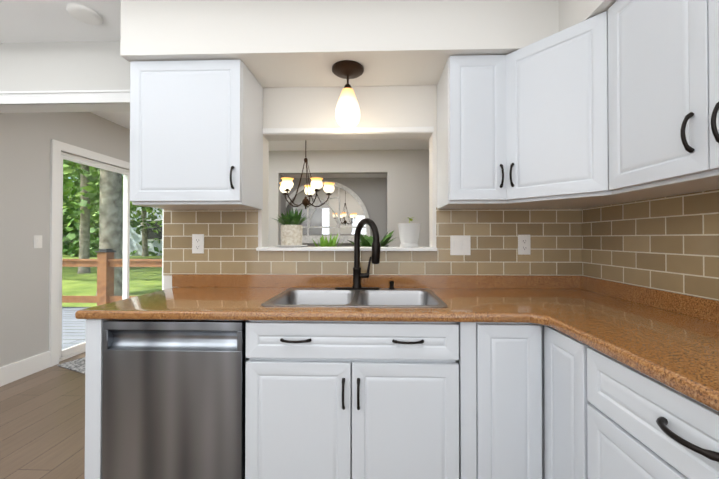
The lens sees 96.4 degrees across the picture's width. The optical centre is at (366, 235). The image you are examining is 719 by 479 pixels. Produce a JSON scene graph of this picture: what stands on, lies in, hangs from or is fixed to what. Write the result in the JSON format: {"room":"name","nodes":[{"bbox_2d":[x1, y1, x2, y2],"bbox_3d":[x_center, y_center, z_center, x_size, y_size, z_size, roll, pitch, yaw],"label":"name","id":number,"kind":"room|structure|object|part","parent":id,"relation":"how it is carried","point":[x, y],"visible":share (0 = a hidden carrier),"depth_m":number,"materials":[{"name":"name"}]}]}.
{"room":"kitchen","nodes":[
{"label":"kitchen","id":0,"kind":"room"},
{"bbox_2d":[0,352,85,478],"bbox_3d":[-0.252,1.270,1.892,5.740,0.100,7.320,0,-1,2],"label":"floor","id":1,"kind":"structure","parent":0,"point":[42,424],"depth_m":2.06,"materials":[{"name":"wood"}]},
{"bbox_2d":[57,357,84,373],"bbox_3d":[-2.505,1.226,3.282,0.540,0.009,0.800,0,-1,24],"label":"doormat","id":2,"kind":"object","parent":1,"relation":"on","point":[77,365],"visible":0.27,"depth_m":3.01,"materials":[{"name":"grey fabric"}]},
{"bbox_2d":[102,319,245,478],"bbox_3d":[-0.773,0.783,1.579,0.570,0.868,0.585,0,-1,2],"label":"dishwasher","id":3,"kind":"object","parent":1,"relation":"on","point":[173,399],"visible":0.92,"depth_m":1.29,"materials":[{"name":"grey metal"}]},
{"bbox_2d":[245,322,458,478],"bbox_3d":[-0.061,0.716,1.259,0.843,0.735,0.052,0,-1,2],"label":"base cabinet","id":4,"kind":"object","parent":1,"relation":"on","point":[405,375],"depth_m":1.27,"materials":[{"name":"white wood"}]},
{"bbox_2d":[429,322,544,478],"bbox_3d":[0.534,0.780,1.557,0.310,0.874,0.622,0,-1,2],"label":"base cabinet","id":5,"kind":"object","parent":1,"relation":"on","point":[486,421],"depth_m":1.25,"materials":[{"name":"white paint"}]},
{"bbox_2d":[75,274,658,322],"bbox_3d":[0.031,0.284,1.553,2.388,0.113,0.663,0,-1,2],"label":"countertop","id":6,"kind":"structure","parent":5,"relation":"on","point":[467,298],"depth_m":1.51,"materials":[{"name":"stone"}]},
{"bbox_2d":[261,288,446,306],"bbox_3d":[-0.049,0.400,1.584,0.795,0.202,0.482,0,-1,2],"label":"sink","id":7,"kind":"object","parent":6,"relation":"in","point":[380,297],"visible":0.38,"depth_m":1.74,"materials":[{"name":"silver metal"}]},
{"bbox_2d":[335,218,394,289],"bbox_3d":[-0.013,0.104,1.713,0.334,0.390,0.210,0,-1,2],"label":"faucet","id":8,"kind":"object","parent":6,"relation":"on","point":[358,275],"visible":1,"depth_m":1.77,"materials":[{"name":"black metal"}]},
{"bbox_3d":[0.014,0.177,1.791,0.033,0.119,0.016,0,-1,2],"label":"handle lever","id":9,"kind":"part","parent":8,"relation":"part of","materials":[{"name":"black metal"}]},
{"bbox_3d":[0.556,0.716,1.256,0.245,0.735,0.020,0,-1,2],"label":"corner door","id":10,"kind":"part","parent":5,"relation":"part of","materials":[{"name":"white paint"}]},
{"bbox_2d":[541,325,576,478],"bbox_3d":[0.952,0.776,1.134,0.532,0.874,0.283,0,-1,2],"label":"base cabinet","id":11,"kind":"object","parent":1,"relation":"on","point":[558,349],"depth_m":1.15,"materials":[{"name":"white paint"}]},
{"bbox_3d":[0.696,0.715,1.128,0.020,0.735,0.238,0,-1,2],"label":"corner door","id":12,"kind":"part","parent":11,"relation":"part of","materials":[{"name":"white paint"}]},
{"bbox_2d":[577,340,718,478],"bbox_3d":[0.937,0.772,0.665,0.532,0.874,0.654,0,-1,2],"label":"base cabinet","id":13,"kind":"object","parent":1,"relation":"on","point":[631,424],"depth_m":0.81,"materials":[{"name":"white paint"}]},
{"bbox_2d":[531,290,718,411],"bbox_3d":[0.904,0.277,0.760,0.593,0.113,0.870,0,-1,2],"label":"countertop","id":14,"kind":"structure","parent":13,"relation":"on","point":[668,339],"depth_m":1.03,"materials":[{"name":"stone"}]},
{"bbox_3d":[0.682,0.654,0.679,0.020,0.270,0.630,0,-1,2],"label":"bank drawer","id":15,"kind":"part","parent":13,"relation":"part of","materials":[{"name":"white paint"}]},
{"bbox_3d":[0.682,0.426,0.681,0.020,0.165,0.630,0,-1,2],"label":"bank drawer","id":16,"kind":"part","parent":13,"relation":"part of","materials":[{"name":"white paint"}]},
{"bbox_3d":[0.654,0.419,0.666,0.041,0.018,0.140,0,-1,2],"label":"bank handle","id":17,"kind":"part","parent":13,"relation":"part of","materials":[{"name":"black metal"}]},
{"bbox_3d":[-0.610,0.847,3.267,1.700,0.770,0.900,0,-1,2],"label":"dining table","id":18,"kind":"object","parent":1,"relation":"on","visible":0},
{"bbox_2d":[312,234,343,246],"bbox_3d":[-0.340,0.214,2.967,0.285,0.488,0.310,0,-1,2],"label":"potted plant","id":19,"kind":"object","parent":18,"relation":"on","point":[326,243],"visible":0.19,"depth_m":2.92,"materials":[{"name":"green plant"}]},
{"bbox_2d":[348,228,397,246],"bbox_3d":[0.066,0.197,3.270,0.548,0.527,0.480,0,-1,2],"label":"potted plant","id":20,"kind":"object","parent":18,"relation":"on","point":[366,240],"visible":0.25,"depth_m":3.18,"materials":[{"name":"green plant"}]},
{"bbox_2d":[0,0,120,42],"bbox_3d":[-0.933,-1.306,0.165,4.245,0.220,3.540,0,-1,2],"label":"ceiling","id":21,"kind":"structure","parent":0,"point":[27,21],"depth_m":1.79,"materials":[{"name":"white paint"}]},
{"bbox_2d":[66,3,102,24],"bbox_3d":[-1.498,-1.169,1.712,0.148,0.026,0.148,0,-1,2],"label":"smoke detector","id":22,"kind":"object","parent":21,"relation":"attached to","point":[84,14],"visible":1,"depth_m":1.69,"materials":[{"name":"white plastic"}]},
{"bbox_2d":[120,0,558,87],"bbox_3d":[0.015,-1.031,1.722,2.439,0.297,0.357,0,-1,2],"label":"ceiling soffit","id":23,"kind":"structure","parent":21,"relation":"attached to","point":[286,43],"depth_m":1.56,"materials":[{"name":"white paint"}]},
{"bbox_2d":[332,60,363,127],"bbox_3d":[-0.099,-0.728,1.702,0.168,0.307,0.168,0,-1,2],"label":"pendant lamp","id":24,"kind":"object","parent":23,"relation":"hanging from","point":[347,113],"visible":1,"depth_m":1.66,"materials":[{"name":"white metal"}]},
{"bbox_3d":[-0.099,-0.671,1.701,0.134,0.193,0.134,0,-1,2],"label":"lamp shade","id":25,"kind":"part","parent":24,"relation":"part of","materials":[{"name":"white glass"}]},
{"bbox_2d":[559,0,616,31],"bbox_3d":[1.019,-1.046,-0.076,0.322,0.297,3.177,0,-1,2],"label":"soffit ceiling","id":26,"kind":"structure","parent":21,"relation":"attached to","point":[573,12],"depth_m":1.37,"materials":[{"name":"white paint"}]},
{"bbox_2d":[0,112,129,366],"bbox_3d":[-3.060,-0.090,1.990,0.120,2.620,7.320,0,-1,2],"label":"wall","id":27,"kind":"structure","parent":0,"point":[25,145],"depth_m":2.84,"materials":[{"name":"grey paint"}]},
{"bbox_2d":[0,351,49,386],"bbox_3d":[-3.001,1.143,1.712,0.015,0.150,6.550,0,-1,2],"label":"baseboard","id":28,"kind":"structure","parent":27,"relation":"attached to","point":[12,372],"depth_m":2.78,"materials":[{"name":"white wood"}]},
{"bbox_2d":[34,235,41,247],"bbox_3d":[-2.966,0.058,2.906,0.012,0.115,0.070,0,-1,2],"label":"light switch","id":29,"kind":"object","parent":27,"relation":"attached to","point":[37,241],"visible":1,"depth_m":2.90,"materials":[{"name":"white plastic"}]},
{"bbox_2d":[49,139,129,366],"bbox_3d":[-2.990,0.171,3.947,0.140,2.133,1.866,0,-1,2],"label":"door frame","id":30,"kind":"structure","parent":27,"relation":"attached to","point":[57,147],"depth_m":3.06,"materials":[{"name":"white wood"}]},
{"bbox_2d":[59,152,163,361],"bbox_3d":[-3.000,0.212,3.947,0.080,2.050,1.692,0,-1,2],"label":"sliding door","id":31,"kind":"structure","parent":27,"relation":"in","point":[72,351],"depth_m":3.65,"materials":[{"name":"clear glass"}]},
{"bbox_3d":[-2.991,0.211,3.573,0.030,1.995,0.896,0,-1,2],"label":"fixed sash","id":32,"kind":"part","parent":31,"relation":"part of","materials":[{"name":"clear glass"}]},
{"bbox_3d":[-2.991,0.194,3.574,0.006,1.889,0.824,0,-1,2],"label":"fixed glass","id":33,"kind":"part","parent":31,"relation":"part of","materials":[{"name":"clear glass"}]},
{"bbox_3d":[-3.000,0.212,3.947,0.080,2.050,1.692,0,-1,2],"label":"frame","id":34,"kind":"part","parent":31,"relation":"part of","materials":[{"name":"white plastic"}]},
{"bbox_3d":[-3.002,0.218,4.380,0.030,1.995,0.776,0,-1,2],"label":"moving sash","id":35,"kind":"part","parent":31,"relation":"part of","materials":[{"name":"white plastic"}]},
{"bbox_3d":[-3.002,0.201,4.380,0.006,1.889,0.704,0,-1,2],"label":"moving glass","id":36,"kind":"part","parent":31,"relation":"part of","materials":[{"name":"clear glass"}]},
{"bbox_2d":[0,41,129,90],"bbox_3d":[-2.107,-1.104,2.030,1.784,0.590,0.120,0,-1,2],"label":"wall","id":37,"kind":"structure","parent":0,"point":[63,66],"depth_m":1.96,"materials":[{"name":"grey paint"}]},
{"bbox_2d":[91,111,428,150],"bbox_3d":[-0.193,-1.349,3.804,5.500,0.070,3.540,0,-1,2],"label":"ceiling","id":38,"kind":"structure","parent":0,"point":[121,118],"depth_m":4.63,"materials":[{"name":"white paint"}]},
{"bbox_2d":[280,140,334,208],"bbox_3d":[-0.622,-0.791,3.302,0.578,1.055,0.560,0,-1,2],"label":"chandelier","id":39,"kind":"object","parent":38,"relation":"hanging from","point":[286,184],"visible":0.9,"depth_m":3.26,"materials":[{"name":"brown metal"}]},
{"bbox_3d":[-0.848,-0.492,3.353,0.122,0.099,0.121,0,-1,2],"label":"lamp shade","id":40,"kind":"part","parent":39,"relation":"part of","materials":[{"name":"white glass"}]},
{"bbox_3d":[-0.760,-0.495,3.085,0.122,0.099,0.121,0,-1,2],"label":"lamp shade","id":41,"kind":"part","parent":39,"relation":"part of","materials":[{"name":"white glass"}]},
{"bbox_3d":[-0.621,-0.491,3.519,0.122,0.099,0.121,0,-1,2],"label":"lamp shade","id":42,"kind":"part","parent":39,"relation":"part of","materials":[{"name":"white glass"}]},
{"bbox_3d":[-0.478,-0.495,3.086,0.122,0.099,0.121,0,-1,2],"label":"lamp shade","id":43,"kind":"part","parent":39,"relation":"part of","materials":[{"name":"white glass"}]},
{"bbox_3d":[-0.492,-0.357,3.320,0.208,0.132,0.083,0,-1,2],"label":"arm","id":44,"kind":"part","parent":39,"relation":"part of"},
{"bbox_3d":[-0.392,-0.492,3.354,0.122,0.099,0.121,0,-1,2],"label":"lamp shade","id":45,"kind":"part","parent":39,"relation":"part of","materials":[{"name":"white glass"}]},
{"bbox_2d":[164,85,436,289],"bbox_3d":[0.702,-0.090,1.934,3.836,2.620,0.120,0,-1,2],"label":"wall","id":46,"kind":"structure","parent":0,"point":[379,106],"depth_m":1.91,"materials":[{"name":"white paint"}]},
{"bbox_2d":[0,90,129,112],"bbox_3d":[-2.106,-0.834,2.014,1.781,0.072,0.146,0,-1,2],"label":"door frame","id":47,"kind":"structure","parent":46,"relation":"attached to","point":[66,101],"depth_m":1.95,"materials":[{"name":"white wood"}]},
{"bbox_2d":[130,60,262,209],"bbox_3d":[-0.904,-0.516,1.750,0.565,0.725,0.350,0,-1,2],"label":"upper cabinet","id":48,"kind":"object","parent":46,"relation":"attached to","point":[196,134],"visible":0.98,"depth_m":1.61,"materials":[{"name":"white paint"}]},
{"bbox_3d":[-0.663,-0.286,1.582,0.014,0.116,0.034,0,-1,2],"label":"handle","id":49,"kind":"part","parent":48,"relation":"part of","materials":[{"name":"black metal"}]},
{"bbox_2d":[256,247,436,250],"bbox_3d":[-0.116,0.082,1.956,1.053,0.020,0.185,0,-1,2],"label":"sill","id":50,"kind":"structure","parent":46,"relation":"attached to","point":[344,248],"depth_m":1.87,"materials":[{"name":"white"}]},
{"bbox_2d":[272,208,307,246],"bbox_3d":[-0.461,-0.051,1.969,0.223,0.245,0.233,0,-1,2],"label":"plant","id":51,"kind":"object","parent":50,"relation":"on","point":[291,229],"visible":1,"depth_m":1.91,"materials":[{"name":"green plant"}]},
{"bbox_3d":[-0.459,0.001,1.969,0.132,0.128,0.132,0,-1,2],"label":"pot","id":52,"kind":"part","parent":51,"relation":"part of","materials":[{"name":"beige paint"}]},
{"bbox_2d":[398,217,420,246],"bbox_3d":[0.258,-0.019,1.947,0.142,0.182,0.142,0,-1,2],"label":"plant","id":53,"kind":"object","parent":50,"relation":"on","point":[409,234],"visible":1,"depth_m":1.90,"materials":[{"name":"white plant"}]},
{"bbox_2d":[263,126,433,133],"bbox_3d":[-0.118,-0.620,1.897,1.023,0.032,0.009,0,-1,2],"label":"trim","id":54,"kind":"structure","parent":46,"relation":"attached to","point":[345,130],"depth_m":1.89,"materials":[{"name":"white wood"}]},
{"bbox_2d":[163,207,578,275],"bbox_3d":[0.011,0.039,1.890,2.457,0.403,0.002,0,-1,2],"label":"tile backsplash","id":55,"kind":"structure","parent":46,"relation":"attached to","point":[230,236],"depth_m":1.88,"materials":[{"name":"beige tile"}]},
{"bbox_2d":[192,234,203,252],"bbox_3d":[-1.005,0.051,1.917,0.070,0.115,0.008,0,-1,2],"label":"electrical outlet","id":56,"kind":"object","parent":55,"relation":"attached to","point":[197,243],"visible":1,"depth_m":1.92,"materials":[{"name":"white plastic"}]},
{"bbox_2d":[450,235,470,254],"bbox_3d":[0.546,0.058,1.867,0.116,0.115,0.012,0,-1,2],"label":"light switch","id":57,"kind":"object","parent":55,"relation":"attached to","point":[460,244],"visible":1,"depth_m":1.87,"materials":[{"name":"white plastic"}]},
{"bbox_2d":[518,235,530,254],"bbox_3d":[0.911,0.054,1.858,0.070,0.115,0.008,0,-1,2],"label":"electrical outlet","id":58,"kind":"object","parent":55,"relation":"attached to","point":[524,244],"visible":1,"depth_m":1.86,"materials":[{"name":"white plastic"}]},
{"bbox_2d":[437,55,504,208],"bbox_3d":[0.550,-0.516,1.720,0.285,0.725,0.318,0,-1,2],"label":"upper cabinet","id":59,"kind":"object","parent":46,"relation":"attached to","point":[470,89],"depth_m":1.56,"materials":[{"name":"white paint"}]},
{"bbox_3d":[0.542,-0.524,1.572,0.272,0.705,0.020,0,-1,2],"label":"door","id":60,"kind":"part","parent":59,"relation":"part of","materials":[{"name":"white paint"}]},
{"bbox_3d":[0.650,-0.287,1.541,0.014,0.116,0.034,0,-1,2],"label":"handle","id":61,"kind":"part","parent":59,"relation":"part of","materials":[{"name":"black metal"}]},
{"bbox_2d":[497,196,638,208],"bbox_3d":[0.959,-0.517,1.566,0.543,0.725,0.602,0,-1,2],"label":"upper cabinet","id":62,"kind":"object","parent":46,"relation":"attached to","point":[530,202],"depth_m":1.53,"materials":[{"name":"white paint"}]},
{"bbox_2d":[281,175,386,246],"bbox_3d":[-0.510,-0.026,5.268,1.917,2.550,0.450,0,-1,2],"label":"wall","id":63,"kind":"structure","parent":0,"point":[371,193],"depth_m":5.36,"materials":[{"name":"grey paint"}]},
{"bbox_2d":[286,181,372,242],"bbox_3d":[-0.716,-0.389,5.336,1.630,1.041,0.085,0,-1,2],"label":"arched mirror","id":64,"kind":"object","parent":63,"relation":"attached to","point":[342,210],"visible":0.79,"depth_m":5.36,"materials":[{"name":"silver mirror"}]},
{"bbox_2d":[281,174,386,177],"bbox_3d":[-0.511,-1.131,5.218,1.677,0.340,0.330,0,-1,2],"label":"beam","id":65,"kind":"structure","parent":0,"point":[340,175],"depth_m":5.17,"materials":[{"name":"white paint"}]},
{"bbox_2d":[268,149,428,246],"bbox_3d":[-0.157,-0.029,4.972,5.500,2.550,0.120,0,-1,2],"label":"wall","id":66,"kind":"structure","parent":0,"point":[406,172],"depth_m":4.91,"materials":[{"name":"grey paint"}]},
{"bbox_2d":[579,189,718,299],"bbox_3d":[1.211,0.031,0.972,0.002,0.403,1.710,0,-1,2],"label":"tile backsplash","id":67,"kind":"structure","parent":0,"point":[669,243],"depth_m":1.35,"materials":[{"name":"beige tile"}]},
{"bbox_3d":[1.248,-0.106,0.087,0.120,2.620,3.540,0,-1,2],"label":"wall","id":68,"kind":"structure","parent":0,"visible":0},
{"bbox_2d":[505,12,604,203],"bbox_3d":[0.816,-0.525,1.414,0.287,0.705,0.311,0,-1,2],"label":"upper cabinet","id":69,"kind":"object","parent":68,"relation":"attached to","point":[555,83],"depth_m":1.39,"materials":[{"name":"white paint"}]},
{"bbox_2d":[605,0,718,199],"bbox_3d":[1.068,-0.523,0.876,0.284,0.725,0.769,0,-1,2],"label":"upper cabinet","id":70,"kind":"object","parent":68,"relation":"attached to","point":[617,102],"depth_m":1.03,"materials":[{"name":"white paint"}]},
{"bbox_3d":[0.942,-0.528,1.062,0.020,0.705,0.373,0,-1,2],"label":"door","id":71,"kind":"part","parent":70,"relation":"part of","materials":[{"name":"white paint"}]},
{"bbox_3d":[0.912,-0.292,0.915,0.034,0.116,0.014,0,-1,2],"label":"handle","id":72,"kind":"part","parent":70,"relation":"part of","materials":[{"name":"black metal"}]},
{"bbox_3d":[0.930,-0.532,0.685,0.020,0.705,0.373,0,-1,2],"label":"door","id":73,"kind":"part","parent":70,"relation":"part of","materials":[{"name":"white paint"}]},
{"bbox_3d":[0.910,-0.293,0.832,0.034,0.116,0.014,0,-1,2],"label":"handle","id":74,"kind":"part","parent":70,"relation":"part of","materials":[{"name":"black metal"}]},
{"label":"outside","id":75,"kind":"structure","parent":0,"visible":0},
{"bbox_2d":[62,244,161,306],"bbox_3d":[-45.834,1.834,26.363,86.870,0.200,130.000,0,-1,2],"label":"lawn","id":76,"kind":"structure","parent":75,"point":[88,281],"depth_m":11.14,"materials":[{"name":"green plant"}]},
{"bbox_2d":[62,307,90,349],"bbox_3d":[-4.653,1.414,4.062,3.168,0.250,3.550,0,-1,2],"label":"deck floor","id":77,"kind":"structure","parent":76,"relation":"on","point":[75,329],"depth_m":4.46,"materials":[{"name":"grey wood"}]},
{"bbox_2d":[62,249,161,305],"bbox_3d":[-4.695,0.758,4.127,3.090,1.060,3.435,0,-1,2],"label":"deck railing","id":78,"kind":"object","parent":77,"relation":"on","point":[106,266],"depth_m":5.70,"materials":[{"name":"brown wood"}]},
{"bbox_2d":[62,160,162,295],"bbox_3d":[-34.710,-11.088,23.771,70.096,26.470,42.584,0,-1,2],"label":"grove","id":79,"kind":"object","parent":76,"relation":"on","point":[87,193],"depth_m":13.67,"materials":[{"name":"green plant"}]},
{"bbox_2d":[129,206,162,255],"bbox_3d":[-16.598,-2.121,31.500,8.800,7.800,8.800,0,-1,2],"label":"house","id":80,"kind":"structure","parent":76,"relation":"on","point":[137,246],"depth_m":27.53,"materials":[{"name":"white"}]}
]}

